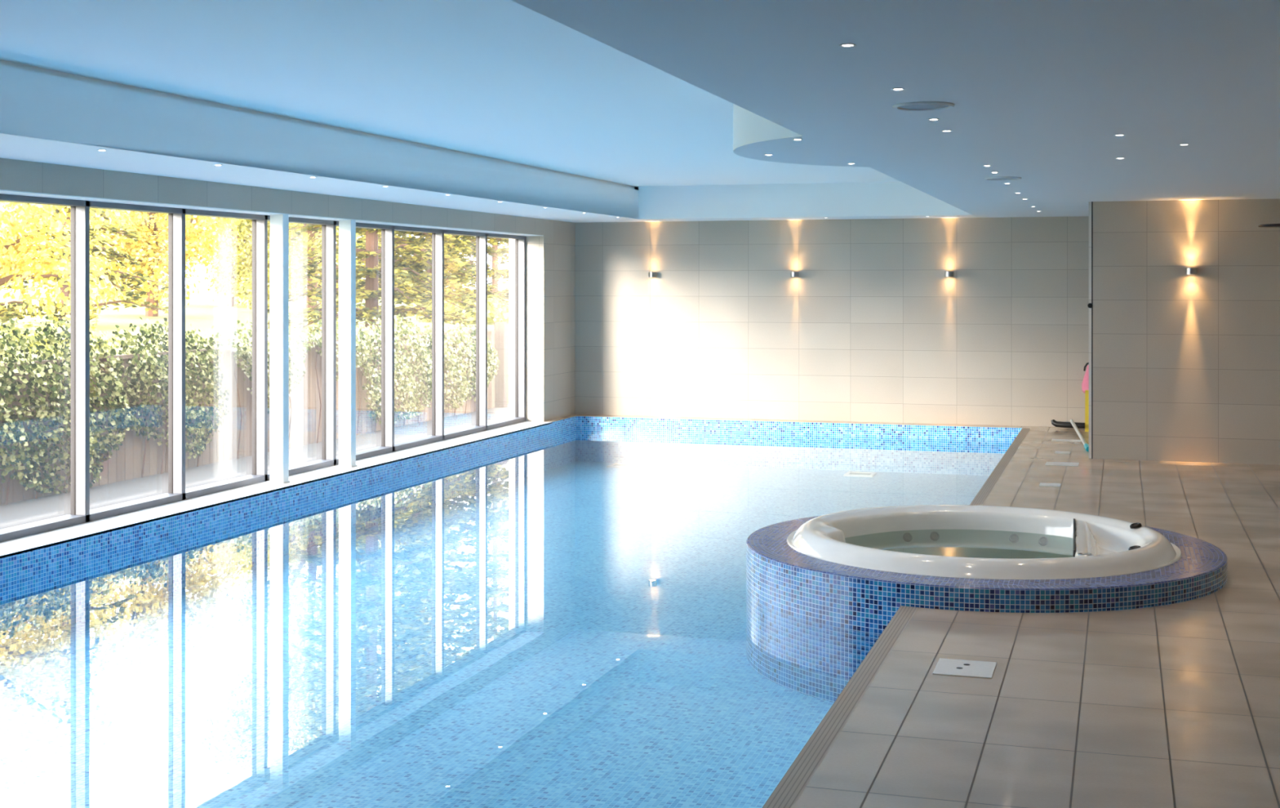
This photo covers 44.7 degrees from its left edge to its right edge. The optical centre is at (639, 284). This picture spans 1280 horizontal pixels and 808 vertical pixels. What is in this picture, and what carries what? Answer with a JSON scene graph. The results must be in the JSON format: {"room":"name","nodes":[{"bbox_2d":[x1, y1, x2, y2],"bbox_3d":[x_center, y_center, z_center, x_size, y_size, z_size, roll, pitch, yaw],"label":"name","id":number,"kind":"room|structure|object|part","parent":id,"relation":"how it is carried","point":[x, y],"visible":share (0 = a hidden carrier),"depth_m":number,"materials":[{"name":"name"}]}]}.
{"room":"spa","nodes":[
{"label":"spa","id":0,"kind":"room"},
{"bbox_2d":[0,157,574,422],"bbox_3d":[-4.507,0.450,8.563,0.450,3.600,23.700,0,0,17],"label":"wall","id":1,"kind":"structure","parent":0,"point":[15,175],"depth_m":16.64,"materials":[{"name":"paint"}]},
{"bbox_2d":[0,193,89,542],"bbox_3d":[-4.067,0.536,10.237,0.142,2.228,1.236,0,0,17],"label":"window","id":2,"kind":"structure","parent":1,"relation":"in","point":[80,215],"depth_m":10.77,"materials":[{"name":"grey metal"}]},
{"bbox_3d":[-4.068,1.625,10.235,0.142,0.050,1.232,0,0,17],"label":"sill rail","id":3,"kind":"part","parent":2,"relation":"part of","materials":[{"name":"grey metal"}]},
{"bbox_3d":[-4.068,-0.559,10.235,0.142,0.038,1.232,0,0,17],"label":"head rail","id":4,"kind":"part","parent":2,"relation":"part of","materials":[{"name":"grey metal"}]},
{"bbox_2d":[68,200,186,522],"bbox_3d":[-3.721,0.536,11.356,0.142,2.228,1.209,0,0,17],"label":"window","id":5,"kind":"structure","parent":1,"relation":"in","point":[176,221],"depth_m":11.88,"materials":[{"name":"grey metal"}]},
{"bbox_3d":[-3.722,1.625,11.354,0.142,0.050,1.206,0,0,17],"label":"sill rail","id":6,"kind":"part","parent":5,"relation":"part of","materials":[{"name":"grey metal"}]},
{"bbox_3d":[-3.722,-0.559,11.354,0.142,0.038,1.206,0,0,17],"label":"head rail","id":7,"kind":"part","parent":5,"relation":"part of","materials":[{"name":"grey metal"}]},
{"bbox_2d":[173,208,267,500],"bbox_3d":[-3.373,0.536,12.482,0.142,2.228,1.250,0,0,17],"label":"window","id":8,"kind":"structure","parent":1,"relation":"in","point":[260,225],"depth_m":13.02,"materials":[{"name":"grey metal"}]},
{"bbox_3d":[-3.374,-0.559,12.480,0.142,0.038,1.246,0,0,17],"label":"head rail","id":9,"kind":"part","parent":8,"relation":"part of","materials":[{"name":"grey metal"}]},
{"bbox_3d":[-3.374,1.625,12.480,0.142,0.050,1.246,0,0,17],"label":"sill rail","id":10,"kind":"part","parent":8,"relation":"part of","materials":[{"name":"grey metal"}]},
{"bbox_2d":[0,189,543,235],"bbox_3d":[-3.203,-0.582,12.448,0.248,0.006,13.065,0,0,17],"label":"lining","id":11,"kind":"object","parent":1,"relation":"attached to","point":[2,191],"visible":1,"depth_m":12.08,"materials":[{"name":"white paint"}]},
{"bbox_2d":[0,421,552,558],"bbox_3d":[-4.549,1.660,7.937,0.380,0.020,22.480,0,0,17],"label":"sill","id":12,"kind":"structure","parent":1,"relation":"attached to","point":[25,543],"depth_m":11.99,"materials":[{"name":"stone"}]},
{"bbox_2d":[268,214,289,484],"bbox_3d":[-2.997,0.536,12.935,0.137,2.228,0.110,0,0,17],"label":"post","id":13,"kind":"object","parent":12,"relation":"on","point":[279,224],"visible":1,"depth_m":12.89,"materials":[{"name":"white paint"}]},
{"bbox_3d":[-2.997,1.644,12.935,0.137,0.012,0.110,0,0,17],"label":"plate","id":14,"kind":"part","parent":13,"relation":"part of","materials":[{"name":"white paint"}]},
{"bbox_2d":[337,219,356,467],"bbox_3d":[-2.646,0.536,14.071,0.137,2.228,0.110,0,0,17],"label":"post","id":15,"kind":"object","parent":12,"relation":"on","point":[347,228],"visible":1,"depth_m":14.03,"materials":[{"name":"white paint"}]},
{"bbox_3d":[-2.646,1.644,14.071,0.137,0.012,0.110,0,0,17],"label":"plate","id":16,"kind":"part","parent":15,"relation":"part of","materials":[{"name":"white paint"}]},
{"bbox_2d":[263,214,336,480],"bbox_3d":[-3.020,0.536,13.624,0.142,2.228,1.244,0,0,17],"label":"window","id":17,"kind":"structure","parent":1,"relation":"in","point":[328,231],"depth_m":14.16,"materials":[{"name":"grey metal"}]},
{"bbox_3d":[-3.021,1.625,13.623,0.142,0.050,1.240,0,0,17],"label":"sill rail","id":18,"kind":"part","parent":17,"relation":"part of","materials":[{"name":"grey metal"}]},
{"bbox_3d":[-3.021,-0.559,13.623,0.142,0.038,1.240,0,0,17],"label":"head rail","id":19,"kind":"part","parent":17,"relation":"part of","materials":[{"name":"grey metal"}]},
{"bbox_2d":[325,221,394,465],"bbox_3d":[-2.668,0.536,14.764,0.142,2.228,1.244,0,0,17],"label":"window","id":20,"kind":"structure","parent":1,"relation":"in","point":[387,231],"depth_m":15.31,"materials":[{"name":"grey metal"}]},
{"bbox_3d":[-2.668,-0.559,14.763,0.142,0.038,1.240,0,0,17],"label":"head rail","id":21,"kind":"part","parent":20,"relation":"part of","materials":[{"name":"grey metal"}]},
{"bbox_3d":[-2.668,1.625,14.763,0.142,0.050,1.240,0,0,17],"label":"sill rail","id":22,"kind":"part","parent":20,"relation":"part of","materials":[{"name":"grey metal"}]},
{"bbox_2d":[392,225,444,451],"bbox_3d":[-2.318,0.536,15.897,0.142,2.228,1.230,0,0,17],"label":"window","id":23,"kind":"structure","parent":1,"relation":"in","point":[437,235],"depth_m":16.43,"materials":[{"name":"grey metal"}]},
{"bbox_3d":[-2.318,1.625,15.896,0.142,0.050,1.226,0,0,17],"label":"sill rail","id":24,"kind":"part","parent":23,"relation":"part of","materials":[{"name":"grey metal"}]},
{"bbox_3d":[-2.318,-0.559,15.896,0.142,0.038,1.226,0,0,17],"label":"head rail","id":25,"kind":"part","parent":23,"relation":"part of","materials":[{"name":"grey metal"}]},
{"bbox_2d":[442,229,487,439],"bbox_3d":[-1.970,0.536,17.021,0.142,2.228,1.224,0,0,17],"label":"window","id":26,"kind":"structure","parent":1,"relation":"in","point":[481,237],"depth_m":17.55,"materials":[{"name":"grey metal"}]},
{"bbox_3d":[-1.971,1.625,17.019,0.142,0.050,1.220,0,0,17],"label":"sill rail","id":27,"kind":"part","parent":26,"relation":"part of","materials":[{"name":"grey metal"}]},
{"bbox_3d":[-1.971,-0.559,17.019,0.142,0.038,1.220,0,0,17],"label":"head rail","id":28,"kind":"part","parent":26,"relation":"part of","materials":[{"name":"grey metal"}]},
{"bbox_2d":[474,232,525,430],"bbox_3d":[-1.622,0.536,18.150,0.142,2.228,1.241,0,0,17],"label":"window","id":29,"kind":"structure","parent":1,"relation":"in","point":[520,241],"depth_m":18.69,"materials":[{"name":"grey metal"}]},
{"bbox_3d":[-1.622,1.625,18.148,0.142,0.050,1.238,0,0,17],"label":"sill rail","id":30,"kind":"part","parent":29,"relation":"part of","materials":[{"name":"grey metal"}]},
{"bbox_3d":[-1.622,-0.559,18.148,0.142,0.038,1.238,0,0,17],"label":"head rail","id":31,"kind":"part","parent":29,"relation":"part of","materials":[{"name":"grey metal"}]},
{"bbox_2d":[0,0,1279,222],"bbox_3d":[0.394,-1.050,7.048,10.610,0.540,23.900,0,0,17],"label":"ceiling","id":32,"kind":"structure","parent":0,"point":[629,110],"depth_m":8.34,"materials":[{"name":"white paint"}]},
{"bbox_2d":[0,0,898,190],"bbox_3d":[0.394,-1.245,7.048,10.610,0.150,23.900,0,0,17],"label":"tray","id":33,"kind":"object","parent":32,"relation":"on","point":[502,82],"depth_m":8.83,"materials":[{"name":"white paint"}]},
{"bbox_2d":[0,59,970,218],"bbox_3d":[-1.314,-0.975,7.906,3.980,0.390,21.330,0,0,17],"label":"tray","id":34,"kind":"object","parent":32,"relation":"on","point":[576,135],"depth_m":10.54,"materials":[{"name":"white paint"}]},
{"bbox_2d":[839,43,856,47],"bbox_3d":[0.676,-0.778,5.066,0.058,0.004,0.058,0,0,17],"label":"recessed light","id":35,"kind":"object","parent":32,"relation":"in","point":[845,45],"visible":1,"depth_m":5.06,"materials":[{"name":"white paint"}]},
{"bbox_2d":[890,88,905,90],"bbox_3d":[1.029,-0.778,6.209,0.058,0.004,0.058,0,0,17],"label":"recessed light","id":36,"kind":"object","parent":32,"relation":"in","point":[892,89],"visible":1,"depth_m":6.21,"materials":[{"name":"white paint"}]},
{"bbox_2d":[892,101,954,111],"bbox_3d":[1.235,-0.774,6.778,0.268,0.012,0.268,0,0,17],"label":"ceiling vent","id":37,"kind":"object","parent":32,"relation":"in","point":[923,105],"visible":1,"depth_m":6.77,"materials":[{"name":"white paint"}]},
{"bbox_2d":[927,118,939,120],"bbox_3d":[1.388,-0.778,7.351,0.058,0.004,0.058,0,0,17],"label":"recessed light","id":38,"kind":"object","parent":32,"relation":"in","point":[931,119],"visible":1,"depth_m":7.35,"materials":[{"name":"white paint"}]},
{"bbox_2d":[984,176,1021,180],"bbox_3d":[2.664,-0.774,11.423,0.268,0.012,0.268,0,0,17],"label":"ceiling vent","id":39,"kind":"object","parent":32,"relation":"in","point":[1002,178],"visible":1,"depth_m":11.38,"materials":[{"name":"white metal"}]},
{"bbox_2d":[574,216,1088,426],"bbox_3d":[3.884,0.450,18.425,10.660,3.600,0.300,0,0,17],"label":"wall","id":40,"kind":"structure","parent":0,"point":[871,327],"depth_m":18.75,"materials":[{"name":"tile"}]},
{"bbox_2d":[648,271,656,277],"bbox_3d":[0.159,-0.118,19.354,0.100,0.064,0.125,0,0,17],"label":"wall light","id":41,"kind":"object","parent":40,"relation":"attached to","point":[651,274],"visible":1,"depth_m":19.30,"materials":[{"name":"metal"}]},
{"bbox_2d":[791,271,799,276],"bbox_3d":[1.875,-0.118,18.823,0.100,0.064,0.125,0,0,17],"label":"wall light","id":42,"kind":"object","parent":40,"relation":"attached to","point":[793,273],"visible":1,"depth_m":18.77,"materials":[{"name":"metal"}]},
{"bbox_2d":[944,271,953,276],"bbox_3d":[3.633,-0.118,18.280,0.100,0.064,0.125,0,0,17],"label":"wall light","id":43,"kind":"object","parent":40,"relation":"attached to","point":[947,273],"visible":1,"depth_m":18.23,"materials":[{"name":"metal"}]},
{"bbox_2d":[1081,362,1088,393],"bbox_3d":[5.133,0.952,17.777,0.168,0.606,0.168,0,0,-27],"label":"net bag","id":44,"kind":"object","parent":40,"relation":"hanging from","point":[1085,385],"visible":0.3,"depth_m":17.74,"materials":[{"name":"pink fabric"}]},
{"bbox_2d":[544,414,1279,807],"bbox_3d":[0.442,1.650,7.033,10.110,0.001,23.700,0,0,17],"label":"floor","id":45,"kind":"structure","parent":0,"point":[1175,705],"depth_m":6.38,"materials":[{"name":"tile"}]},
{"bbox_2d":[0,416,1022,807],"bbox_3d":[-1.653,1.930,7.487,5.420,0.560,23.330,0,0,17],"label":"swimming pool","id":46,"kind":"object","parent":45,"relation":"in","point":[290,647],"visible":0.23,"depth_m":9.31,"materials":[{"name":"tile"}]},
{"bbox_2d":[762,605,918,807],"bbox_3d":[-0.542,1.660,1.748,0.092,0.020,13.019,0,0,17],"label":"drain grate","id":47,"kind":"structure","parent":45,"relation":"on","point":[792,785],"depth_m":5.91,"materials":[{"name":"stone"}]},
{"bbox_2d":[932,658,996,678],"bbox_3d":[1.395,1.647,6.676,0.246,0.004,0.280,0,0,17],"label":"access cover","id":48,"kind":"object","parent":45,"relation":"on","point":[961,668],"visible":1,"depth_m":6.67,"materials":[{"name":"white plastic"}]},
{"bbox_2d":[746,505,1226,702],"bbox_3d":[2.000,1.817,9.179,2.739,0.785,2.739,0,0,-29],"label":"hot tub","id":49,"kind":"object","parent":45,"relation":"in","point":[818,602],"visible":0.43,"depth_m":8.34,"materials":[{"name":"tile"}]},
{"bbox_2d":[844,529,1073,558],"bbox_3d":[1.848,1.582,9.226,1.422,0.001,1.720,0,0,17],"label":"water","id":50,"kind":"object","parent":49,"relation":"in","point":[980,544],"visible":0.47,"depth_m":9.50,"materials":[{"name":"clear liquid"}]},
{"bbox_2d":[969,428,1030,505],"bbox_3d":[3.299,1.660,14.174,0.092,0.020,7.629,0,0,17],"label":"pool edge","id":51,"kind":"structure","parent":45,"relation":"on","point":[989,484],"depth_m":13.77,"materials":[{"name":"tile"}]},
{"bbox_2d":[1039,482,1061,487],"bbox_3d":[3.368,1.648,12.775,0.170,0.004,0.200,0,0,17],"label":"access cover","id":52,"kind":"object","parent":45,"relation":"on","point":[1059,485],"visible":1,"depth_m":12.74,"materials":[{"name":"white plastic"}]},
{"bbox_2d":[1044,462,1079,466],"bbox_3d":[3.867,1.648,14.254,0.290,0.004,0.280,0,0,17],"label":"access cover","id":53,"kind":"object","parent":45,"relation":"on","point":[1055,464],"visible":1,"depth_m":14.24,"materials":[{"name":"white plastic"}]},
{"bbox_2d":[1054,451,1071,453],"bbox_3d":[4.133,1.648,15.218,0.150,0.004,0.200,0,0,17],"label":"access cover","id":54,"kind":"object","parent":45,"relation":"on","point":[1055,452],"visible":1,"depth_m":15.20,"materials":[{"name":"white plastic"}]},
{"bbox_2d":[1051,439,1080,441],"bbox_3d":[4.495,1.648,16.404,0.300,0.004,0.200,0,0,17],"label":"access cover","id":55,"kind":"object","parent":45,"relation":"on","point":[1055,440],"visible":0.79,"depth_m":16.39,"materials":[{"name":"white plastic"}]},
{"bbox_2d":[1050,419,1088,452],"bbox_3d":[4.750,1.591,16.507,0.429,0.119,2.484,0,0,7],"label":"brush","id":56,"kind":"object","parent":45,"relation":"on","point":[1072,424],"visible":0.85,"depth_m":17.59,"materials":[{"name":"black plastic"}]},
{"bbox_2d":[1084,390,1088,431],"bbox_3d":[5.137,1.421,17.476,0.265,0.457,0.227,0,0,17],"label":"sign","id":57,"kind":"object","parent":45,"relation":"on","point":[1086,392],"visible":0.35,"depth_m":17.45,"materials":[{"name":"yellow plastic"}]},
{"bbox_2d":[1093,198,1279,464],"bbox_3d":[6.043,0.350,14.225,3.655,2.600,0.150,0,0,17],"label":"wall partition","id":58,"kind":"structure","parent":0,"point":[1186,368],"depth_m":14.45,"materials":[{"name":"tile"}]},
{"bbox_2d":[1087,201,1093,458],"bbox_3d":[4.272,0.435,14.763,0.048,2.430,0.147,0,0,17],"label":"trim","id":59,"kind":"structure","parent":58,"relation":"attached to","point":[1090,305],"depth_m":14.71,"materials":[{"name":"metal"}]},
{"bbox_3d":[4.253,0.203,14.703,0.048,0.048,0.020,0,0,17],"label":"knob","id":60,"kind":"part","parent":59,"relation":"part of","materials":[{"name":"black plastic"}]},
{"bbox_2d":[1185,267,1197,275],"bbox_3d":[5.093,-0.119,14.375,0.100,0.064,0.125,0,0,17],"label":"wall light","id":61,"kind":"object","parent":58,"relation":"attached to","point":[1188,271],"visible":1,"depth_m":14.32,"materials":[{"name":"metal"}]},
{"bbox_2d":[1257,223,1279,226],"bbox_3d":[5.703,-0.581,13.860,0.398,0.149,0.748,0,0,17],"label":"shower","id":62,"kind":"object","parent":58,"relation":"attached to","point":[1266,224],"visible":1,"depth_m":13.60,"materials":[{"name":"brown metal"}]},
{"label":"outside","id":63,"kind":"structure","parent":0,"visible":0},
{"bbox_2d":[0,404,508,529],"bbox_3d":[-3.449,2.030,17.813,2.990,0.001,48.000,0,0,17],"label":"ground","id":64,"kind":"structure","parent":63,"point":[33,510],"depth_m":16.30,"materials":[{"name":"white concrete"}]},
{"bbox_2d":[0,314,131,504],"bbox_3d":[-5.629,1.144,14.900,0.745,1.803,2.109,0,0,17],"label":"bush","id":65,"kind":"object","parent":64,"relation":"on","point":[117,413],"visible":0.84,"depth_m":14.69,"materials":[{"name":"green plant"}]},
{"bbox_3d":[-5.640,1.390,14.916,0.044,1.282,1.344,0,0,17],"label":"stem","id":66,"kind":"part","parent":65,"relation":"part of","materials":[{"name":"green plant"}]},
{"bbox_2d":[111,316,168,477],"label":"bush","id":67,"kind":"object","parent":64,"relation":"on","point":[131,389],"depth_m":16.25,"materials":[{"name":"green plant"}]},
{"bbox_3d":[-5.056,1.390,16.803,0.044,1.282,1.134,0,0,17],"label":"stem","id":68,"kind":"part","parent":67,"relation":"part of","materials":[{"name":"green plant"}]},
{"bbox_2d":[185,325,229,466],"label":"bush","id":69,"kind":"object","parent":64,"relation":"on","point":[216,377],"depth_m":17.10,"materials":[{"name":"green plant"}]},
{"bbox_2d":[211,319,252,458],"label":"bush","id":70,"kind":"object","parent":64,"relation":"on","point":[241,353],"depth_m":18.03,"materials":[{"name":"green plant"}]},
{"bbox_2d":[0,328,494,505],"bbox_3d":[-5.465,1.380,15.675,0.100,1.300,20.725,0,0,17],"label":"fence","id":71,"kind":"object","parent":64,"relation":"on","point":[125,464],"visible":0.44,"depth_m":17.93,"materials":[{"name":"brown wood"}]},
{"bbox_3d":[-5.464,0.750,15.610,0.060,0.040,20.600,0,0,17],"label":"cap rail","id":72,"kind":"part","parent":71,"relation":"part of","materials":[{"name":"wood"}]},
{"bbox_2d":[267,325,270,413],"label":"bush","id":73,"kind":"object","parent":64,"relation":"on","point":[268,332],"depth_m":18.49,"materials":[{"name":"green plant"}]},
{"bbox_3d":[-4.495,1.390,18.619,0.044,1.282,1.254,0,0,17],"label":"stem","id":74,"kind":"part","parent":73,"relation":"part of","materials":[{"name":"brown plant"}]},
{"bbox_2d":[288,328,315,439],"label":"bush","id":75,"kind":"object","parent":64,"relation":"on","point":[297,361],"depth_m":19.08,"materials":[{"name":"green plant"}]},
{"bbox_2d":[303,316,321,443],"label":"bush","id":76,"kind":"object","parent":64,"relation":"on","point":[317,337],"depth_m":19.85,"materials":[{"name":"green plant"}]},
{"bbox_3d":[-3.949,1.390,20.386,0.044,1.282,1.194,0,0,17],"label":"stem","id":77,"kind":"part","parent":76,"relation":"part of","materials":[{"name":"brown plant"}]},
{"bbox_2d":[336,311,338,381],"label":"bush","id":78,"kind":"object","parent":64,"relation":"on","point":[337,326],"depth_m":20.16,"materials":[{"name":"green plant"}]},
{"bbox_2d":[355,322,377,435],"label":"bush","id":79,"kind":"object","parent":64,"relation":"on","point":[363,344],"depth_m":20.71,"materials":[{"name":"green plant"}]},
{"bbox_2d":[355,315,381,431],"label":"bush","id":80,"kind":"object","parent":64,"relation":"on","point":[376,394],"depth_m":21.12,"materials":[{"name":"green plant"}]},
{"bbox_2d":[394,314,431,426],"label":"bush","id":81,"kind":"object","parent":64,"relation":"on","point":[420,344],"depth_m":22.14,"materials":[{"name":"green plant"}]},
{"bbox_3d":[-3.432,1.390,22.058,0.044,1.282,1.494,0,0,17],"label":"stem","id":82,"kind":"part","parent":81,"relation":"part of","materials":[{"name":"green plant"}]},
{"bbox_2d":[444,320,475,416],"label":"bush","id":83,"kind":"object","parent":64,"relation":"on","point":[461,389],"depth_m":23.75,"materials":[{"name":"green plant"}]},
{"bbox_3d":[-2.783,1.390,24.160,0.044,1.282,1.374,0,0,17],"label":"stem","id":84,"kind":"part","parent":83,"relation":"part of","materials":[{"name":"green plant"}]},
{"bbox_2d":[487,337,500,387],"label":"bush","id":85,"kind":"object","parent":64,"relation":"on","point":[491,352],"depth_m":24.89,"materials":[{"name":"green plant"}]},
{"bbox_2d":[493,322,507,407],"bbox_3d":[-2.298,1.330,25.684,0.180,1.400,0.160,0,0,17],"label":"gate post","id":86,"kind":"object","parent":64,"relation":"on","point":[500,329],"visible":0.95,"depth_m":25.61,"materials":[{"name":"brown wood"}]},
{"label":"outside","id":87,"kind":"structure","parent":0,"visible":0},
{"bbox_2d":[0,287,508,404],"bbox_3d":[-27.542,1.090,46.193,60.090,1.880,88.000,0,0,17],"label":"lawn","id":88,"kind":"structure","parent":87,"point":[202,313],"depth_m":28.97,"materials":[{"name":"green plant"}]},
{"bbox_2d":[0,320,121,353],"bbox_3d":[-6.997,0.628,17.992,1.866,0.404,1.878,0,0,17],"label":"bush","id":89,"kind":"object","parent":88,"relation":"on","point":[29,324],"visible":0.16,"depth_m":17.75,"materials":[{"name":"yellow plant"}]},
{"bbox_2d":[0,201,130,331],"bbox_3d":[-8.703,-0.919,20.318,4.463,3.437,3.540,0,0,2],"label":"tree","id":90,"kind":"object","parent":88,"relation":"on","point":[10,230],"visible":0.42,"depth_m":20.24,"materials":[{"name":"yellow plant"}]},
{"bbox_2d":[0,204,160,298],"bbox_3d":[-15.116,-2.371,43.198,6.171,5.733,6.391,0,0,14],"label":"tree","id":91,"kind":"object","parent":88,"relation":"on","point":[103,293],"visible":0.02,"depth_m":42.36,"materials":[{"name":"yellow plant"}]},
{"bbox_2d":[0,203,168,326],"bbox_3d":[-8.679,-1.253,23.857,3.135,4.000,2.938,0,0,-14],"label":"conifer tree","id":92,"kind":"object","parent":88,"relation":"on","point":[5,313],"visible":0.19,"depth_m":23.99,"materials":[{"name":"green plant"}]},
{"bbox_2d":[20,202,247,316],"bbox_3d":[-9.178,-1.342,28.770,4.682,4.097,4.544,0,0,-40],"label":"tree","id":93,"kind":"object","parent":88,"relation":"on","point":[151,245],"visible":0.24,"depth_m":28.44,"materials":[{"name":"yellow plant"}]},
{"bbox_2d":[129,213,321,306],"bbox_3d":[-9.626,-1.442,36.838,4.598,4.158,4.962,0,0,43],"label":"tree","id":94,"kind":"object","parent":88,"relation":"on","point":[243,260],"visible":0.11,"depth_m":36.45,"materials":[{"name":"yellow plant"}]},
{"bbox_2d":[201,217,364,296],"bbox_3d":[-12.079,-3.197,52.441,7.282,7.390,7.138,0,0,17],"label":"tree","id":95,"kind":"object","parent":88,"relation":"on","point":[296,286],"visible":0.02,"depth_m":51.44,"materials":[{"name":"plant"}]},
{"bbox_2d":[226,218,396,309],"bbox_3d":[-6.866,-3.490,32.260,4.752,8.439,4.000,0,0,35],"label":"tree","id":96,"kind":"object","parent":88,"relation":"on","point":[313,240],"visible":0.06,"depth_m":32.58,"materials":[{"name":"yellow plant"}]},
{"bbox_2d":[267,222,475,333],"bbox_3d":[-4.506,-3.672,25.895,3.747,9.105,3.952,0,0,17],"label":"conifer tree","id":97,"kind":"object","parent":88,"relation":"on","point":[371,293],"visible":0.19,"depth_m":25.70,"materials":[{"name":"green plant"}]},
{"bbox_2d":[317,231,491,291],"bbox_3d":[-9.991,-7.380,65.825,7.165,16.474,7.847,0,0,-26],"label":"conifer tree","id":98,"kind":"object","parent":88,"relation":"on","point":[404,237],"visible":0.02,"depth_m":64.39,"materials":[{"name":"green plant"}]},
{"bbox_2d":[316,230,508,307],"bbox_3d":[-5.228,-5.163,38.279,5.896,12.418,5.998,0,0,27],"label":"conifer tree","id":99,"kind":"object","parent":88,"relation":"on","point":[455,244],"visible":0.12,"depth_m":37.22,"materials":[{"name":"green plant"}]},
{"bbox_2d":[413,293,508,323],"bbox_3d":[-3.350,0.505,31.003,2.273,0.619,2.312,0,0,17],"label":"bush","id":100,"kind":"object","parent":88,"relation":"on","point":[495,308],"visible":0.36,"depth_m":30.28,"materials":[{"name":"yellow plant"}]},
{"bbox_2d":[421,235,508,300],"bbox_3d":[-4.186,-4.787,46.859,4.894,11.260,4.834,0,0,-42],"label":"conifer tree","id":101,"kind":"object","parent":88,"relation":"on","point":[495,276],"visible":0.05,"depth_m":46.70,"materials":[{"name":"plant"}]}
]}

